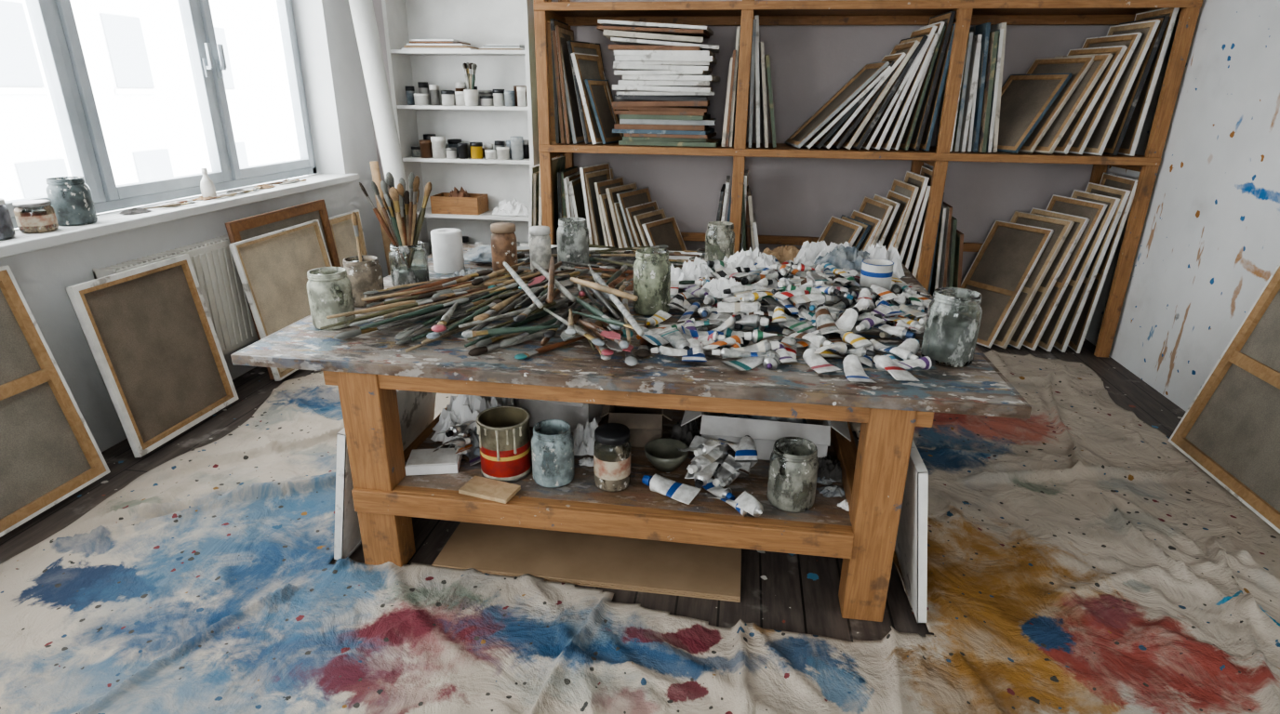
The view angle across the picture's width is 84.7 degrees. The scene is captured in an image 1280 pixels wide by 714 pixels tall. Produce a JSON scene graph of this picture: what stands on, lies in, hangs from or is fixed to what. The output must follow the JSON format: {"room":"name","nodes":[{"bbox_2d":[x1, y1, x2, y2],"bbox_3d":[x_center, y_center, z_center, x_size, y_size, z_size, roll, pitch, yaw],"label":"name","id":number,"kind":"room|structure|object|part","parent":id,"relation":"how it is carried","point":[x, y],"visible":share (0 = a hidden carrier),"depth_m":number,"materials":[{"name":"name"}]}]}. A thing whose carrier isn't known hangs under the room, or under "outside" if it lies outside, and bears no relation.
{"room":"art studio","nodes":[
{"label":"art studio","id":0,"kind":"room"},
{"bbox_2d":[0,0,388,453],"bbox_3d":[-2.800,-0.568,1.856,0.300,2.900,7.820,4,21,8],"label":"wall","id":1,"kind":"structure","parent":0,"point":[340,119],"depth_m":4.21,"materials":[{"name":"paint"}]},
{"bbox_2d":[3,0,317,228],"bbox_3d":[-2.657,-1.457,3.201,0.078,1.580,3.670,4,21,8],"label":"frame","id":2,"kind":"object","parent":1,"relation":"attached to","point":[53,21],"visible":0.89,"depth_m":3.81,"materials":[{"name":"paint"}]},
{"bbox_2d":[201,42,213,77],"bbox_3d":[-2.470,-1.696,4.014,0.048,0.180,0.028,4,21,8],"label":"handle","id":3,"kind":"object","parent":2,"relation":"attached to","point":[206,67],"visible":1,"depth_m":4.01,"materials":[{"name":"paint"}]},
{"bbox_2d":[215,44,226,78],"bbox_3d":[-2.454,-1.734,4.114,0.048,0.180,0.028,4,21,8],"label":"handle","id":4,"kind":"object","parent":2,"relation":"attached to","point":[221,67],"visible":1,"depth_m":4.11,"materials":[{"name":"paint"}]},
{"bbox_2d":[0,173,359,258],"bbox_3d":[-2.505,-0.672,3.427,0.285,0.045,3.890,4,21,8],"label":"windowsill","id":5,"kind":"structure","parent":1,"relation":"attached to","point":[107,223],"depth_m":3.46,"materials":[{"name":"paint"}]},
{"bbox_2d":[0,198,15,239],"bbox_3d":[-2.612,-0.551,2.815,0.140,0.154,0.140,4,21,8],"label":"glass jar","id":6,"kind":"object","parent":5,"relation":"on","point":[6,228],"visible":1,"depth_m":2.82,"materials":[{"name":"white"}]},
{"bbox_2d":[12,200,58,233],"bbox_3d":[-2.566,-0.598,2.984,0.134,0.124,0.134,4,21,8],"label":"glass jar","id":7,"kind":"object","parent":5,"relation":"on","point":[32,216],"visible":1,"depth_m":2.94,"materials":[{"name":"white"}]},
{"bbox_2d":[45,176,97,226],"bbox_3d":[-2.548,-0.700,3.148,0.156,0.200,0.156,4,21,8],"label":"glass jar","id":8,"kind":"object","parent":5,"relation":"on","point":[71,198],"visible":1,"depth_m":3.10,"materials":[{"name":"white"}]},
{"bbox_2d":[200,167,216,197],"bbox_3d":[-2.418,-0.971,3.922,0.072,0.165,0.072,4,21,8],"label":"glue bottle","id":9,"kind":"object","parent":5,"relation":"on","point":[207,188],"visible":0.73,"depth_m":3.90,"materials":[{"name":"white plastic"}]},
{"bbox_2d":[119,178,306,214],"bbox_3d":[-2.384,-0.946,4.056,0.165,0.023,1.436,4,21,8],"label":"clutter","id":10,"kind":"object","parent":5,"relation":"on","point":[231,193],"visible":1,"depth_m":3.88,"materials":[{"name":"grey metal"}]},
{"bbox_2d":[0,338,1186,642],"bbox_3d":[-0.065,1.004,2.015,5.860,0.100,8.220,4,21,8],"label":"floor","id":11,"kind":"structure","parent":0,"point":[791,593],"depth_m":2.62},
{"bbox_2d":[0,266,110,537],"bbox_3d":[-2.472,0.211,2.549,0.224,0.916,0.800,4,21,8],"label":"canvas","id":12,"kind":"object","parent":11,"relation":"on","point":[49,453],"visible":1,"depth_m":2.80,"materials":[{"name":"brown fabric"}]},
{"bbox_2d":[65,253,238,457],"bbox_3d":[-2.287,-0.031,3.368,0.142,0.797,0.660,4,21,8],"label":"canvas","id":13,"kind":"object","parent":11,"relation":"on","point":[149,331],"visible":1,"depth_m":3.33,"materials":[{"name":"fabric"}]},
{"bbox_2d":[92,234,257,355],"bbox_3d":[-2.304,-0.288,4.068,0.118,0.830,1.630,4,21,8],"label":"radiator","id":14,"kind":"object","parent":11,"relation":"on","point":[212,260],"visible":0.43,"depth_m":3.81,"materials":[{"name":"metal"}]},
{"bbox_2d":[228,219,332,381],"bbox_3d":[-2.089,-0.374,4.288,0.156,0.795,0.800,4,21,8],"label":"canvas","id":15,"kind":"object","parent":11,"relation":"on","point":[273,268],"visible":0.69,"depth_m":4.15,"materials":[{"name":"beige fabric"}]},
{"bbox_2d":[225,199,340,380],"bbox_3d":[-2.133,-0.457,4.394,0.122,0.918,0.920,4,21,8],"label":"canvas","id":16,"kind":"object","parent":11,"relation":"on","point":[250,227],"visible":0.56,"depth_m":4.27,"materials":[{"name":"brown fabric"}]},
{"bbox_2d":[328,210,368,267],"bbox_3d":[-2.071,-0.637,5.072,0.081,0.780,0.420,4,21,8],"label":"canvas","id":17,"kind":"object","parent":11,"relation":"on","point":[341,225],"visible":0.27,"depth_m":5.00,"materials":[{"name":"beige fabric"}]},
{"bbox_2d":[369,160,391,275],"bbox_3d":[-1.942,-0.928,5.375,0.118,1.102,0.060,4,21,8],"label":"cardboard tube","id":18,"kind":"object","parent":11,"relation":"on","point":[374,166],"visible":0.52,"depth_m":5.28,"materials":[{"name":"cardboard"}]},
{"bbox_2d":[348,0,418,240],"bbox_3d":[-1.805,-1.454,5.102,0.368,2.284,0.150,4,21,8],"label":"paper roll","id":19,"kind":"object","parent":11,"relation":"on","point":[363,14],"visible":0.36,"depth_m":4.89,"materials":[{"name":"grey"}]},
{"bbox_2d":[381,0,539,254],"bbox_3d":[-1.258,-1.724,5.218,1.040,2.730,0.320,4,21,8],"label":"bookcase","id":20,"kind":"object","parent":11,"relation":"on","point":[478,23],"visible":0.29,"depth_m":5.21,"materials":[{"name":"paint"}]},
{"bbox_2d":[423,242,432,255],"label":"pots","id":21,"kind":"object","parent":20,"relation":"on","point":[426,245],"depth_m":5.54,"materials":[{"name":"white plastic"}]},
{"bbox_3d":[-1.254,-2.184,5.041,0.980,0.025,0.303,4,21,8],"label":"shelf","id":22,"kind":"part","parent":20,"relation":"part of","materials":[{"name":"white paint"}]},
{"bbox_2d":[429,192,488,215],"bbox_3d":[-1.390,-1.185,5.424,0.370,0.130,0.230,4,21,8],"label":"wooden crate","id":23,"kind":"object","parent":20,"relation":"on","point":[477,204],"visible":0.99,"depth_m":5.32,"materials":[{"name":"brown wood"}]},
{"bbox_2d":[447,186,470,197],"bbox_3d":[-1.392,-1.242,5.408,0.276,0.145,0.148,4,21,8],"label":"cloth","id":24,"kind":"object","parent":23,"relation":"in","point":[456,193],"visible":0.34,"depth_m":5.37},
{"bbox_3d":[-1.257,-1.837,5.171,0.980,0.025,0.303,4,21,8],"label":"shelf","id":25,"kind":"part","parent":20,"relation":"part of","materials":[{"name":"white paint"}]},
{"bbox_2d":[401,39,524,50],"bbox_3d":[-1.244,-2.225,5.017,0.860,0.067,0.240,4,21,8],"label":"paper stack","id":26,"kind":"object","parent":20,"relation":"on","point":[418,44],"visible":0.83,"depth_m":4.93,"materials":[{"name":"paper"}]},
{"bbox_2d":[462,236,468,244],"label":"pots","id":27,"kind":"object","parent":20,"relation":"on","point":[465,239],"depth_m":5.58,"materials":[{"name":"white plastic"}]},
{"bbox_2d":[405,81,527,106],"bbox_3d":[-1.257,-1.925,5.141,0.922,0.159,0.248,4,21,8],"label":"pots","id":28,"kind":"object","parent":20,"relation":"on","point":[518,98],"visible":0.85,"depth_m":5.08,"materials":[{"name":"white plastic"}]},
{"bbox_3d":[-1.261,-1.491,5.301,0.980,0.025,0.303,4,21,8],"label":"shelf","id":29,"kind":"part","parent":20,"relation":"part of","materials":[{"name":"white paint"}]},
{"bbox_2d":[411,133,529,159],"bbox_3d":[-1.274,-1.578,5.267,0.898,0.159,0.264,4,21,8],"label":"pots","id":30,"kind":"object","parent":20,"relation":"on","point":[517,148],"visible":0.99,"depth_m":5.20,"materials":[{"name":"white plastic"}]},
{"bbox_2d":[462,62,478,106],"bbox_3d":[-1.204,-1.946,5.012,0.115,0.289,0.103,4,21,8],"label":"cup","id":31,"kind":"object","parent":20,"relation":"on","point":[471,95],"visible":1,"depth_m":4.99,"materials":[{"name":"ceramic"}]},
{"bbox_3d":[-1.265,-1.107,5.446,0.980,0.025,0.303,4,21,8],"label":"shelf","id":32,"kind":"part","parent":20,"relation":"part of","materials":[{"name":"white paint"}]},
{"bbox_2d":[491,198,528,215],"bbox_3d":[-0.978,-1.155,5.365,0.346,0.121,0.194,4,21,8],"label":"cloth","id":33,"kind":"object","parent":20,"relation":"on","point":[513,208],"visible":0.94,"depth_m":5.31,"materials":[{"name":"fabric"}]},
{"bbox_2d":[516,239,528,246],"label":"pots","id":34,"kind":"object","parent":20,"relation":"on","point":[518,244],"depth_m":5.41,"materials":[{"name":"white plastic"}]},
{"bbox_2d":[528,156,565,246],"bbox_3d":[-0.690,-0.859,5.154,0.216,1.159,0.458,4,21,8],"label":"canvases","id":35,"kind":"object","parent":11,"relation":"on","point":[535,219],"visible":0.24,"depth_m":4.89,"materials":[{"name":"fabric"}]},
{"bbox_2d":[546,0,559,158],"bbox_3d":[-0.652,-1.577,5.242,0.110,2.450,0.020,4,21,8],"label":"strips","id":36,"kind":"object","parent":11,"relation":"on","point":[552,103],"visible":0.02,"depth_m":5.09,"materials":[{"name":"brown wood"}]},
{"bbox_2d":[557,166,589,243],"bbox_3d":[-0.415,-0.828,5.182,0.257,1.086,0.442,4,21,8],"label":"canvases","id":37,"kind":"object","parent":11,"relation":"on","point":[569,188],"visible":0.38,"depth_m":4.91,"materials":[{"name":"grey fabric"}]},
{"bbox_2d":[431,521,741,602],"bbox_3d":[-0.115,0.587,2.882,1.120,0.069,1.000,4,21,8],"label":"cardboard sheet","id":38,"kind":"object","parent":11,"relation":"on","point":[606,562],"visible":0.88,"depth_m":2.54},
{"bbox_2d":[230,243,1031,622],"bbox_3d":[0.010,0.124,3.080,2.426,0.800,1.815,4,21,8],"label":"work table","id":39,"kind":"object","parent":11,"relation":"on","point":[367,370],"visible":0.63,"depth_m":2.25,"materials":[{"name":"paint"}]},
{"bbox_2d":[306,266,355,330],"bbox_3d":[-1.106,-0.211,2.515,0.146,0.200,0.146,4,21,8],"label":"glass jar","id":40,"kind":"object","parent":39,"relation":"on","point":[329,291],"visible":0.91,"depth_m":2.46,"materials":[{"name":"white"}]},
{"bbox_2d":[343,255,385,306],"bbox_3d":[-1.095,-0.301,2.783,0.148,0.180,0.148,4,21,8],"label":"glass jar","id":41,"kind":"object","parent":39,"relation":"on","point":[366,275],"visible":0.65,"depth_m":2.73,"materials":[{"name":"white"}]},
{"bbox_2d":[351,212,362,262],"bbox_3d":[-1.096,-0.387,2.754,0.021,0.360,0.021,4,21,8],"label":"paintbrush","id":42,"kind":"object","parent":41,"relation":"in","point":[353,215],"visible":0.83,"depth_m":2.71,"materials":[{"name":"wood"}]},
{"bbox_3d":[-0.902,0.381,2.423,0.140,0.764,0.115,4,21,8],"label":"leg","id":43,"kind":"part","parent":39,"relation":"part of","materials":[{"name":"brown wood"}]},
{"bbox_2d":[388,240,429,286],"bbox_3d":[-1.003,-0.403,3.050,0.160,0.185,0.160,4,21,8],"label":"jar","id":44,"kind":"object","parent":39,"relation":"on","point":[408,265],"visible":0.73,"depth_m":2.99,"materials":[{"name":"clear glass"}]},
{"bbox_2d":[359,172,431,246],"bbox_3d":[-1.017,-0.558,2.993,0.259,0.458,0.166,4,21,8],"label":"paintbrushes","id":45,"kind":"object","parent":44,"relation":"in","point":[399,206],"visible":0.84,"depth_m":2.95,"materials":[{"name":"wood"}]},
{"bbox_3d":[-0.792,0.205,3.163,0.040,0.085,1.410,4,21,8],"label":"rail","id":46,"kind":"part","parent":39,"relation":"part of","materials":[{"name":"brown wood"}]},
{"bbox_2d":[404,447,462,476],"bbox_3d":[-0.742,0.375,2.537,0.180,0.038,0.130,-2,21,-6],"label":"pad","id":47,"kind":"object","parent":39,"relation":"on","point":[443,460],"visible":0.81,"depth_m":2.49,"materials":[{"name":"paper"}]},
{"bbox_2d":[430,227,464,274],"bbox_3d":[-0.902,-0.498,3.300,0.140,0.190,0.140,4,21,8],"label":"paper towel roll","id":48,"kind":"object","parent":39,"relation":"on","point":[446,244],"visible":0.94,"depth_m":3.25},
{"bbox_2d":[458,476,520,504],"bbox_3d":[-0.507,0.448,2.377,0.180,0.014,0.100,8,22,19],"label":"wood offcut","id":49,"kind":"object","parent":39,"relation":"on","point":[481,487],"visible":1,"depth_m":2.36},
{"bbox_2d":[476,406,532,482],"bbox_3d":[-0.476,0.307,2.476,0.184,0.212,0.186,4,21,8],"label":"paint can","id":50,"kind":"object","parent":39,"relation":"on","point":[503,432],"visible":0.98,"depth_m":2.42,"materials":[{"name":"metal"}]},
{"bbox_2d":[490,222,518,272],"bbox_3d":[-0.622,-0.488,3.215,0.116,0.237,0.116,4,21,8],"label":"jar","id":51,"kind":"object","parent":39,"relation":"on","point":[503,238],"visible":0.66,"depth_m":3.17,"materials":[{"name":"brown glass"}]},
{"bbox_2d":[529,226,551,272],"bbox_3d":[-0.463,-0.494,3.265,0.100,0.216,0.100,4,21,8],"label":"glass jar","id":52,"kind":"object","parent":39,"relation":"on","point":[540,239],"visible":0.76,"depth_m":3.22,"materials":[{"name":"white"}]},
{"bbox_2d":[320,243,779,366],"bbox_3d":[-0.155,-0.345,2.965,1.617,0.158,1.756,4,21,8],"label":"paintbrushes","id":53,"kind":"object","parent":39,"relation":"on","point":[441,300],"visible":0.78,"depth_m":2.46,"materials":[{"name":"wood"}]},
{"bbox_2d":[531,419,574,488],"bbox_3d":[-0.301,0.333,2.432,0.146,0.200,0.146,4,21,8],"label":"glass jar","id":54,"kind":"object","parent":39,"relation":"on","point":[552,440],"visible":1,"depth_m":2.38,"materials":[{"name":"white"}]},
{"bbox_2d":[513,398,603,433],"bbox_3d":[-0.310,0.133,2.881,0.403,0.257,0.373,6,21,15],"label":"carton","id":55,"kind":"object","parent":39,"relation":"on","point":[573,414],"visible":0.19,"depth_m":2.79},
{"bbox_2d":[556,217,589,270],"bbox_3d":[-0.319,-0.534,3.342,0.152,0.240,0.152,4,21,8],"label":"glass jar","id":56,"kind":"object","parent":39,"relation":"on","point":[572,233],"visible":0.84,"depth_m":3.28,"materials":[{"name":"white"}]},
{"bbox_2d":[463,244,702,263],"bbox_3d":[-0.291,-0.523,3.627,1.200,0.019,0.400,4,21,8],"label":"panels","id":57,"kind":"object","parent":39,"relation":"on","point":[474,250],"visible":0.14,"depth_m":3.66,"materials":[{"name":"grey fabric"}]},
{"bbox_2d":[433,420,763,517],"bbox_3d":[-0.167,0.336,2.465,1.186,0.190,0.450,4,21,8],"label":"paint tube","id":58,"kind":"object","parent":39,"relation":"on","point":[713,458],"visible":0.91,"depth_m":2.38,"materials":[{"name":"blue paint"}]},
{"bbox_3d":[-0.158,0.539,2.293,1.655,0.085,0.020,4,21,8],"label":"rail","id":59,"kind":"part","parent":39,"relation":"part of","materials":[{"name":"brown wood"}]},
{"bbox_2d":[593,423,630,492],"bbox_3d":[-0.094,0.343,2.401,0.128,0.206,0.128,4,21,8],"label":"glass jar","id":60,"kind":"object","parent":39,"relation":"on","point":[612,444],"visible":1,"depth_m":2.35,"materials":[{"name":"white"}]},
{"bbox_3d":[-0.087,0.532,2.312,1.520,0.085,0.040,4,21,8],"label":"rail","id":61,"kind":"part","parent":39,"relation":"part of","materials":[{"name":"brown wood"}]},
{"bbox_2d":[397,409,852,526],"bbox_3d":[0.027,0.233,3.030,1.620,0.023,1.527,4,21,8],"label":"shelf","id":62,"kind":"object","parent":39,"relation":"attached to","point":[582,489],"depth_m":2.40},
{"bbox_2d":[600,404,671,447],"bbox_3d":[-0.011,0.229,2.740,0.270,0.184,0.280,2,21,3],"label":"carton","id":63,"kind":"object","parent":39,"relation":"on","point":[645,424],"visible":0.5,"depth_m":2.66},
{"bbox_2d":[430,394,841,482],"bbox_3d":[-0.029,0.205,2.692,1.606,0.259,0.467,4,21,8],"label":"rag","id":64,"kind":"object","parent":39,"relation":"on","point":[461,408],"visible":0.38,"depth_m":2.67,"materials":[{"name":"fabric"}]},
{"bbox_2d":[633,247,670,316],"bbox_3d":[0.046,-0.290,2.703,0.144,0.240,0.144,4,21,8],"label":"glass jar","id":65,"kind":"object","parent":39,"relation":"on","point":[651,265],"visible":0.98,"depth_m":2.65,"materials":[{"name":"white"}]},
{"bbox_2d":[453,244,869,291],"bbox_3d":[0.096,-0.430,3.222,2.012,0.135,0.786,4,21,8],"label":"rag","id":66,"kind":"object","parent":39,"relation":"on","point":[846,258],"visible":0.45,"depth_m":3.31,"materials":[{"name":"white fabric"}]},
{"bbox_2d":[644,438,688,472],"bbox_3d":[0.095,0.364,2.538,0.160,0.075,0.160,4,21,8],"label":"mixing bowl","id":67,"kind":"object","parent":39,"relation":"on","point":[663,454],"visible":0.98,"depth_m":2.57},
{"bbox_2d":[578,457,849,511],"bbox_3d":[0.246,0.427,2.451,0.975,0.017,0.231,4,21,8],"label":"paper scraps","id":68,"kind":"object","parent":39,"relation":"on","point":[828,491],"visible":0.77,"depth_m":2.40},
{"bbox_2d":[704,221,734,268],"bbox_3d":[0.382,-0.528,3.368,0.140,0.225,0.140,4,21,8],"label":"glass jar","id":69,"kind":"object","parent":39,"relation":"on","point":[720,235],"visible":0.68,"depth_m":3.31,"materials":[{"name":"white"}]},
{"bbox_2d":[680,410,851,460],"bbox_3d":[0.474,0.245,2.670,0.623,0.213,0.358,4,21,8],"label":"carton","id":70,"kind":"object","parent":39,"relation":"on","point":[765,433],"visible":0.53,"depth_m":2.54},
{"bbox_2d":[628,255,935,383],"bbox_3d":[0.560,-0.243,2.760,1.261,0.153,1.512,4,21,8],"label":"tubes","id":71,"kind":"object","parent":39,"relation":"on","point":[819,285],"visible":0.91,"depth_m":2.47,"materials":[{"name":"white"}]},
{"bbox_2d":[670,240,905,298],"bbox_3d":[0.637,-0.450,3.259,1.250,0.158,0.669,-13,25,-32],"label":"crumpled paper","id":72,"kind":"object","parent":39,"relation":"on","point":[807,255],"visible":0.57,"depth_m":3.20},
{"bbox_2d":[766,437,818,512],"bbox_3d":[0.503,0.385,2.310,0.158,0.205,0.158,4,21,8],"label":"glass jar","id":73,"kind":"object","parent":39,"relation":"on","point":[793,461],"visible":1,"depth_m":2.26,"materials":[{"name":"white"}]},
{"bbox_3d":[0.850,0.305,2.943,0.040,0.085,1.410,4,21,8],"label":"rail","id":74,"kind":"part","parent":39,"relation":"part of","materials":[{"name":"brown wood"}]},
{"bbox_2d":[858,258,893,292],"bbox_3d":[1.009,-0.339,3.006,0.132,0.138,0.132,4,21,8],"label":"paint pot","id":75,"kind":"object","parent":39,"relation":"on","point":[877,272],"visible":0.74,"depth_m":2.96,"materials":[{"name":"ceramic"}]},
{"bbox_3d":[0.735,0.481,2.204,0.130,0.764,0.115,4,21,8],"label":"leg","id":76,"kind":"part","parent":39,"relation":"part of","materials":[{"name":"brown wood"}]},
{"bbox_2d":[920,287,982,367],"bbox_3d":[0.992,-0.096,2.236,0.158,0.225,0.158,4,21,8],"label":"glass jar","id":77,"kind":"object","parent":39,"relation":"on","point":[953,315],"visible":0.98,"depth_m":2.18,"materials":[{"name":"grey"}]},
{"bbox_2d":[0,349,1279,713],"bbox_3d":[0.172,0.587,2.815,4.823,0.121,4.502,4,21,8],"label":"cloth","id":78,"kind":"object","parent":11,"relation":"on","point":[1080,562],"visible":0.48,"depth_m":2.29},
{"bbox_2d":[333,389,436,560],"bbox_3d":[-0.981,0.363,2.772,0.121,0.518,0.750,4,21,8],"label":"canvas","id":79,"kind":"object","parent":78,"relation":"on","point":[416,409],"visible":0.41,"depth_m":2.54,"materials":[{"name":"fabric"}]},
{"bbox_2d":[894,440,928,623],"bbox_3d":[0.911,0.492,2.437,0.106,0.549,0.600,4,21,8],"label":"canvas","id":80,"kind":"object","parent":78,"relation":"on","point":[911,547],"visible":0.49,"depth_m":2.20,"materials":[{"name":"fabric"}]},
{"bbox_2d":[1168,262,1279,533],"bbox_3d":[2.634,0.195,2.682,0.268,0.958,1.250,4,21,8],"label":"canvas","id":81,"kind":"object","parent":78,"relation":"on","point":[1230,430],"visible":1,"depth_m":3.09,"materials":[{"name":"grey fabric"}]},
{"bbox_2d":[716,175,732,222],"bbox_3d":[0.563,-0.761,5.059,0.205,1.068,0.417,4,21,8],"label":"canvases","id":82,"kind":"object","parent":11,"relation":"on","point":[722,206],"visible":0.32,"depth_m":4.75,"materials":[{"name":"fabric"}]},
{"bbox_2d":[741,170,759,252],"bbox_3d":[0.824,-0.748,4.999,0.266,1.091,0.418,4,21,8],"label":"canvases","id":83,"kind":"object","parent":11,"relation":"on","point":[749,231],"visible":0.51,"depth_m":4.76,"materials":[{"name":"fabric"}]},
{"bbox_2d":[533,0,1203,358],"bbox_3d":[1.262,-1.572,4.673,3.814,2.880,0.682,4,21,8],"label":"storage rack","id":84,"kind":"object","parent":11,"relation":"on","point":[742,13],"visible":0.59,"depth_m":4.41,"materials":[{"name":"brown wood"}]},
{"bbox_3d":[-0.632,-1.580,4.639,0.074,2.880,0.050,4,21,8],"label":"post","id":85,"kind":"part","parent":84,"relation":"part of","materials":[{"name":"brown wood"}]},
{"bbox_3d":[-0.580,-2.268,4.708,0.040,0.060,0.570,4,21,8],"label":"rail","id":86,"kind":"part","parent":84,"relation":"part of","materials":[{"name":"brown wood"}]},
{"bbox_3d":[-0.589,-1.472,5.007,0.040,0.060,0.570,4,21,8],"label":"rail","id":87,"kind":"part","parent":84,"relation":"part of","materials":[{"name":"brown wood"}]},
{"bbox_3d":[-0.542,-1.795,5.214,0.074,2.880,0.050,4,21,8],"label":"post","id":88,"kind":"part","parent":84,"relation":"part of","materials":[{"name":"brown wood"}]},
{"bbox_2d":[549,18,584,144],"bbox_3d":[-0.476,-1.869,4.795,0.162,0.767,0.438,4,21,8],"label":"canvases","id":89,"kind":"object","parent":84,"relation":"on","point":[568,127],"visible":0.92,"depth_m":4.68,"materials":[{"name":"grey fabric"}]},
{"bbox_2d":[566,40,624,144],"bbox_3d":[-0.298,-1.798,4.790,0.269,0.642,0.413,8,22,18],"label":"canvases","id":90,"kind":"object","parent":84,"relation":"on","point":[593,93],"visible":0.9,"depth_m":4.72,"materials":[{"name":"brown fabric"}]},
{"bbox_2d":[596,19,721,147],"bbox_3d":[0.159,-1.836,4.735,0.822,0.760,0.534,4,21,8],"label":"canvases","id":91,"kind":"object","parent":84,"relation":"on","point":[649,56],"visible":0.98,"depth_m":4.53,"materials":[{"name":"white fabric"}]},
{"bbox_2d":[720,26,740,146],"bbox_3d":[0.606,-1.782,4.661,0.081,0.720,0.408,4,21,8],"label":"canvases","id":92,"kind":"object","parent":84,"relation":"on","point":[727,139],"visible":0.98,"depth_m":4.51,"materials":[{"name":"fabric"}]},
{"bbox_3d":[0.644,-1.502,4.468,0.074,2.880,0.050,4,21,8],"label":"post","id":93,"kind":"part","parent":84,"relation":"part of","materials":[{"name":"brown wood"}]},
{"bbox_2d":[747,14,776,147],"bbox_3d":[0.822,-1.799,4.625,0.209,0.781,0.450,4,21,8],"label":"canvases","id":94,"kind":"object","parent":84,"relation":"on","point":[758,58],"visible":0.98,"depth_m":4.48,"materials":[{"name":"grey fabric"}]},
{"bbox_3d":[1.293,-0.861,5.227,3.810,0.060,0.040,4,21,8],"label":"rail","id":95,"kind":"part","parent":84,"relation":"part of","materials":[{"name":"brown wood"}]},
{"bbox_3d":[1.308,-2.254,4.704,3.810,0.056,0.040,4,21,8],"label":"rail","id":96,"kind":"part","parent":84,"relation":"part of","materials":[{"name":"brown wood"}]},
{"bbox_3d":[1.212,-1.276,4.430,3.810,0.047,0.012,4,21,8],"label":"rail","id":97,"kind":"part","parent":84,"relation":"part of","materials":[{"name":"brown wood"}]},
{"bbox_3d":[1.220,-2.072,4.131,3.810,0.047,0.012,4,21,8],"label":"rail","id":98,"kind":"part","parent":84,"relation":"part of","materials":[{"name":"brown wood"}]},
{"bbox_2d":[784,11,956,151],"bbox_3d":[1.456,-1.781,4.566,0.944,0.803,0.518,4,21,8],"label":"canvases","id":99,"kind":"object","parent":84,"relation":"on","point":[893,102],"visible":0.99,"depth_m":4.42,"materials":[{"name":"fabric"}]},
{"bbox_3d":[1.971,-1.641,4.878,0.074,2.880,0.050,4,21,8],"label":"post","id":100,"kind":"part","parent":84,"relation":"part of","materials":[{"name":"brown wood"}]},
{"bbox_3d":[1.924,-1.318,4.671,0.040,0.060,0.570,4,21,8],"label":"rail","id":101,"kind":"part","parent":84,"relation":"part of","materials":[{"name":"brown wood"}]},
{"bbox_3d":[1.881,-1.426,4.303,0.074,2.880,0.050,4,21,8],"label":"post","id":102,"kind":"part","parent":84,"relation":"part of","materials":[{"name":"brown wood"}]},
{"bbox_3d":[1.933,-2.114,4.372,0.040,0.060,0.570,4,21,8],"label":"rail","id":103,"kind":"part","parent":84,"relation":"part of","materials":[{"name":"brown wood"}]},
{"bbox_2d":[934,22,1006,152],"bbox_3d":[2.118,-1.701,4.461,0.299,0.741,0.456,4,21,8],"label":"canvases","id":104,"kind":"object","parent":84,"relation":"on","point":[976,128],"visible":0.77,"depth_m":4.30,"materials":[{"name":"fabric"}]},
{"bbox_2d":[997,7,1179,156],"bbox_3d":[2.605,-1.722,4.419,0.964,0.820,0.601,4,21,8],"label":"canvases","id":105,"kind":"object","parent":84,"relation":"on","point":[1094,99],"visible":0.91,"depth_m":4.29,"materials":[{"name":"fabric"}]},
{"bbox_3d":[3.158,-1.568,4.719,0.074,2.880,0.050,4,21,8],"label":"post","id":106,"kind":"part","parent":84,"relation":"part of","materials":[{"name":"brown wood"}]},
{"bbox_3d":[3.111,-1.245,4.512,0.040,0.060,0.570,4,21,8],"label":"rail","id":107,"kind":"part","parent":84,"relation":"part of","materials":[{"name":"brown wood"}]},
{"bbox_3d":[3.068,-1.353,4.144,0.074,2.880,0.050,4,21,8],"label":"post","id":108,"kind":"part","parent":84,"relation":"part of","materials":[{"name":"brown wood"}]},
{"bbox_2d":[817,165,933,278],"bbox_3d":[1.465,-0.750,4.941,0.950,1.149,0.556,4,21,8],"label":"canvases","id":109,"kind":"object","parent":11,"relation":"on","point":[898,220],"visible":0.41,"depth_m":4.72,"materials":[{"name":"fabric"}]},
{"bbox_2d":[916,192,963,296],"bbox_3d":[2.094,-0.643,4.865,0.266,1.015,0.448,4,21,8],"label":"canvases","id":110,"kind":"object","parent":11,"relation":"on","point":[946,270],"visible":0.38,"depth_m":4.66,"materials":[{"name":"fabric"}]},
{"bbox_2d":[960,173,1138,353],"bbox_3d":[2.618,-0.677,4.805,0.937,1.132,0.612,4,21,8],"label":"canvases","id":111,"kind":"object","parent":11,"relation":"on","point":[1039,275],"visible":0.9,"depth_m":4.70,"materials":[{"name":"fabric"}]},
{"bbox_2d":[579,162,686,251],"bbox_3d":[0.079,-0.822,5.133,0.932,1.119,0.580,4,21,8],"label":"canvases","id":112,"kind":"object","parent":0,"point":[619,215],"visible":0.43,"depth_m":4.98,"materials":[{"name":"fabric"}]},
{"bbox_2d":[372,0,1114,283],"bbox_3d":[0.529,-1.781,5.181,5.860,2.900,0.150,4,21,8],"label":"wall","id":113,"kind":"structure","parent":0,"point":[809,64],"depth_m":5.05,"materials":[{"name":"paint"}]},
{"bbox_2d":[1085,0,1279,412],"bbox_3d":[2.726,-0.229,1.116,0.150,2.900,7.820,4,21,8],"label":"wall","id":114,"kind":"structure","parent":0,"point":[1208,246],"depth_m":3.77,"materials":[{"name":"paint"}]},
{"label":"outside","id":115,"kind":"structure","parent":0,"visible":0},
{"bbox_2d":[0,0,288,229],"bbox_3d":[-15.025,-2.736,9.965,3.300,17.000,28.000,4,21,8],"label":"window glass","id":116,"kind":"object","parent":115,"point":[136,54],"visible":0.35,"depth_m":17.37,"materials":[{"name":"white"}]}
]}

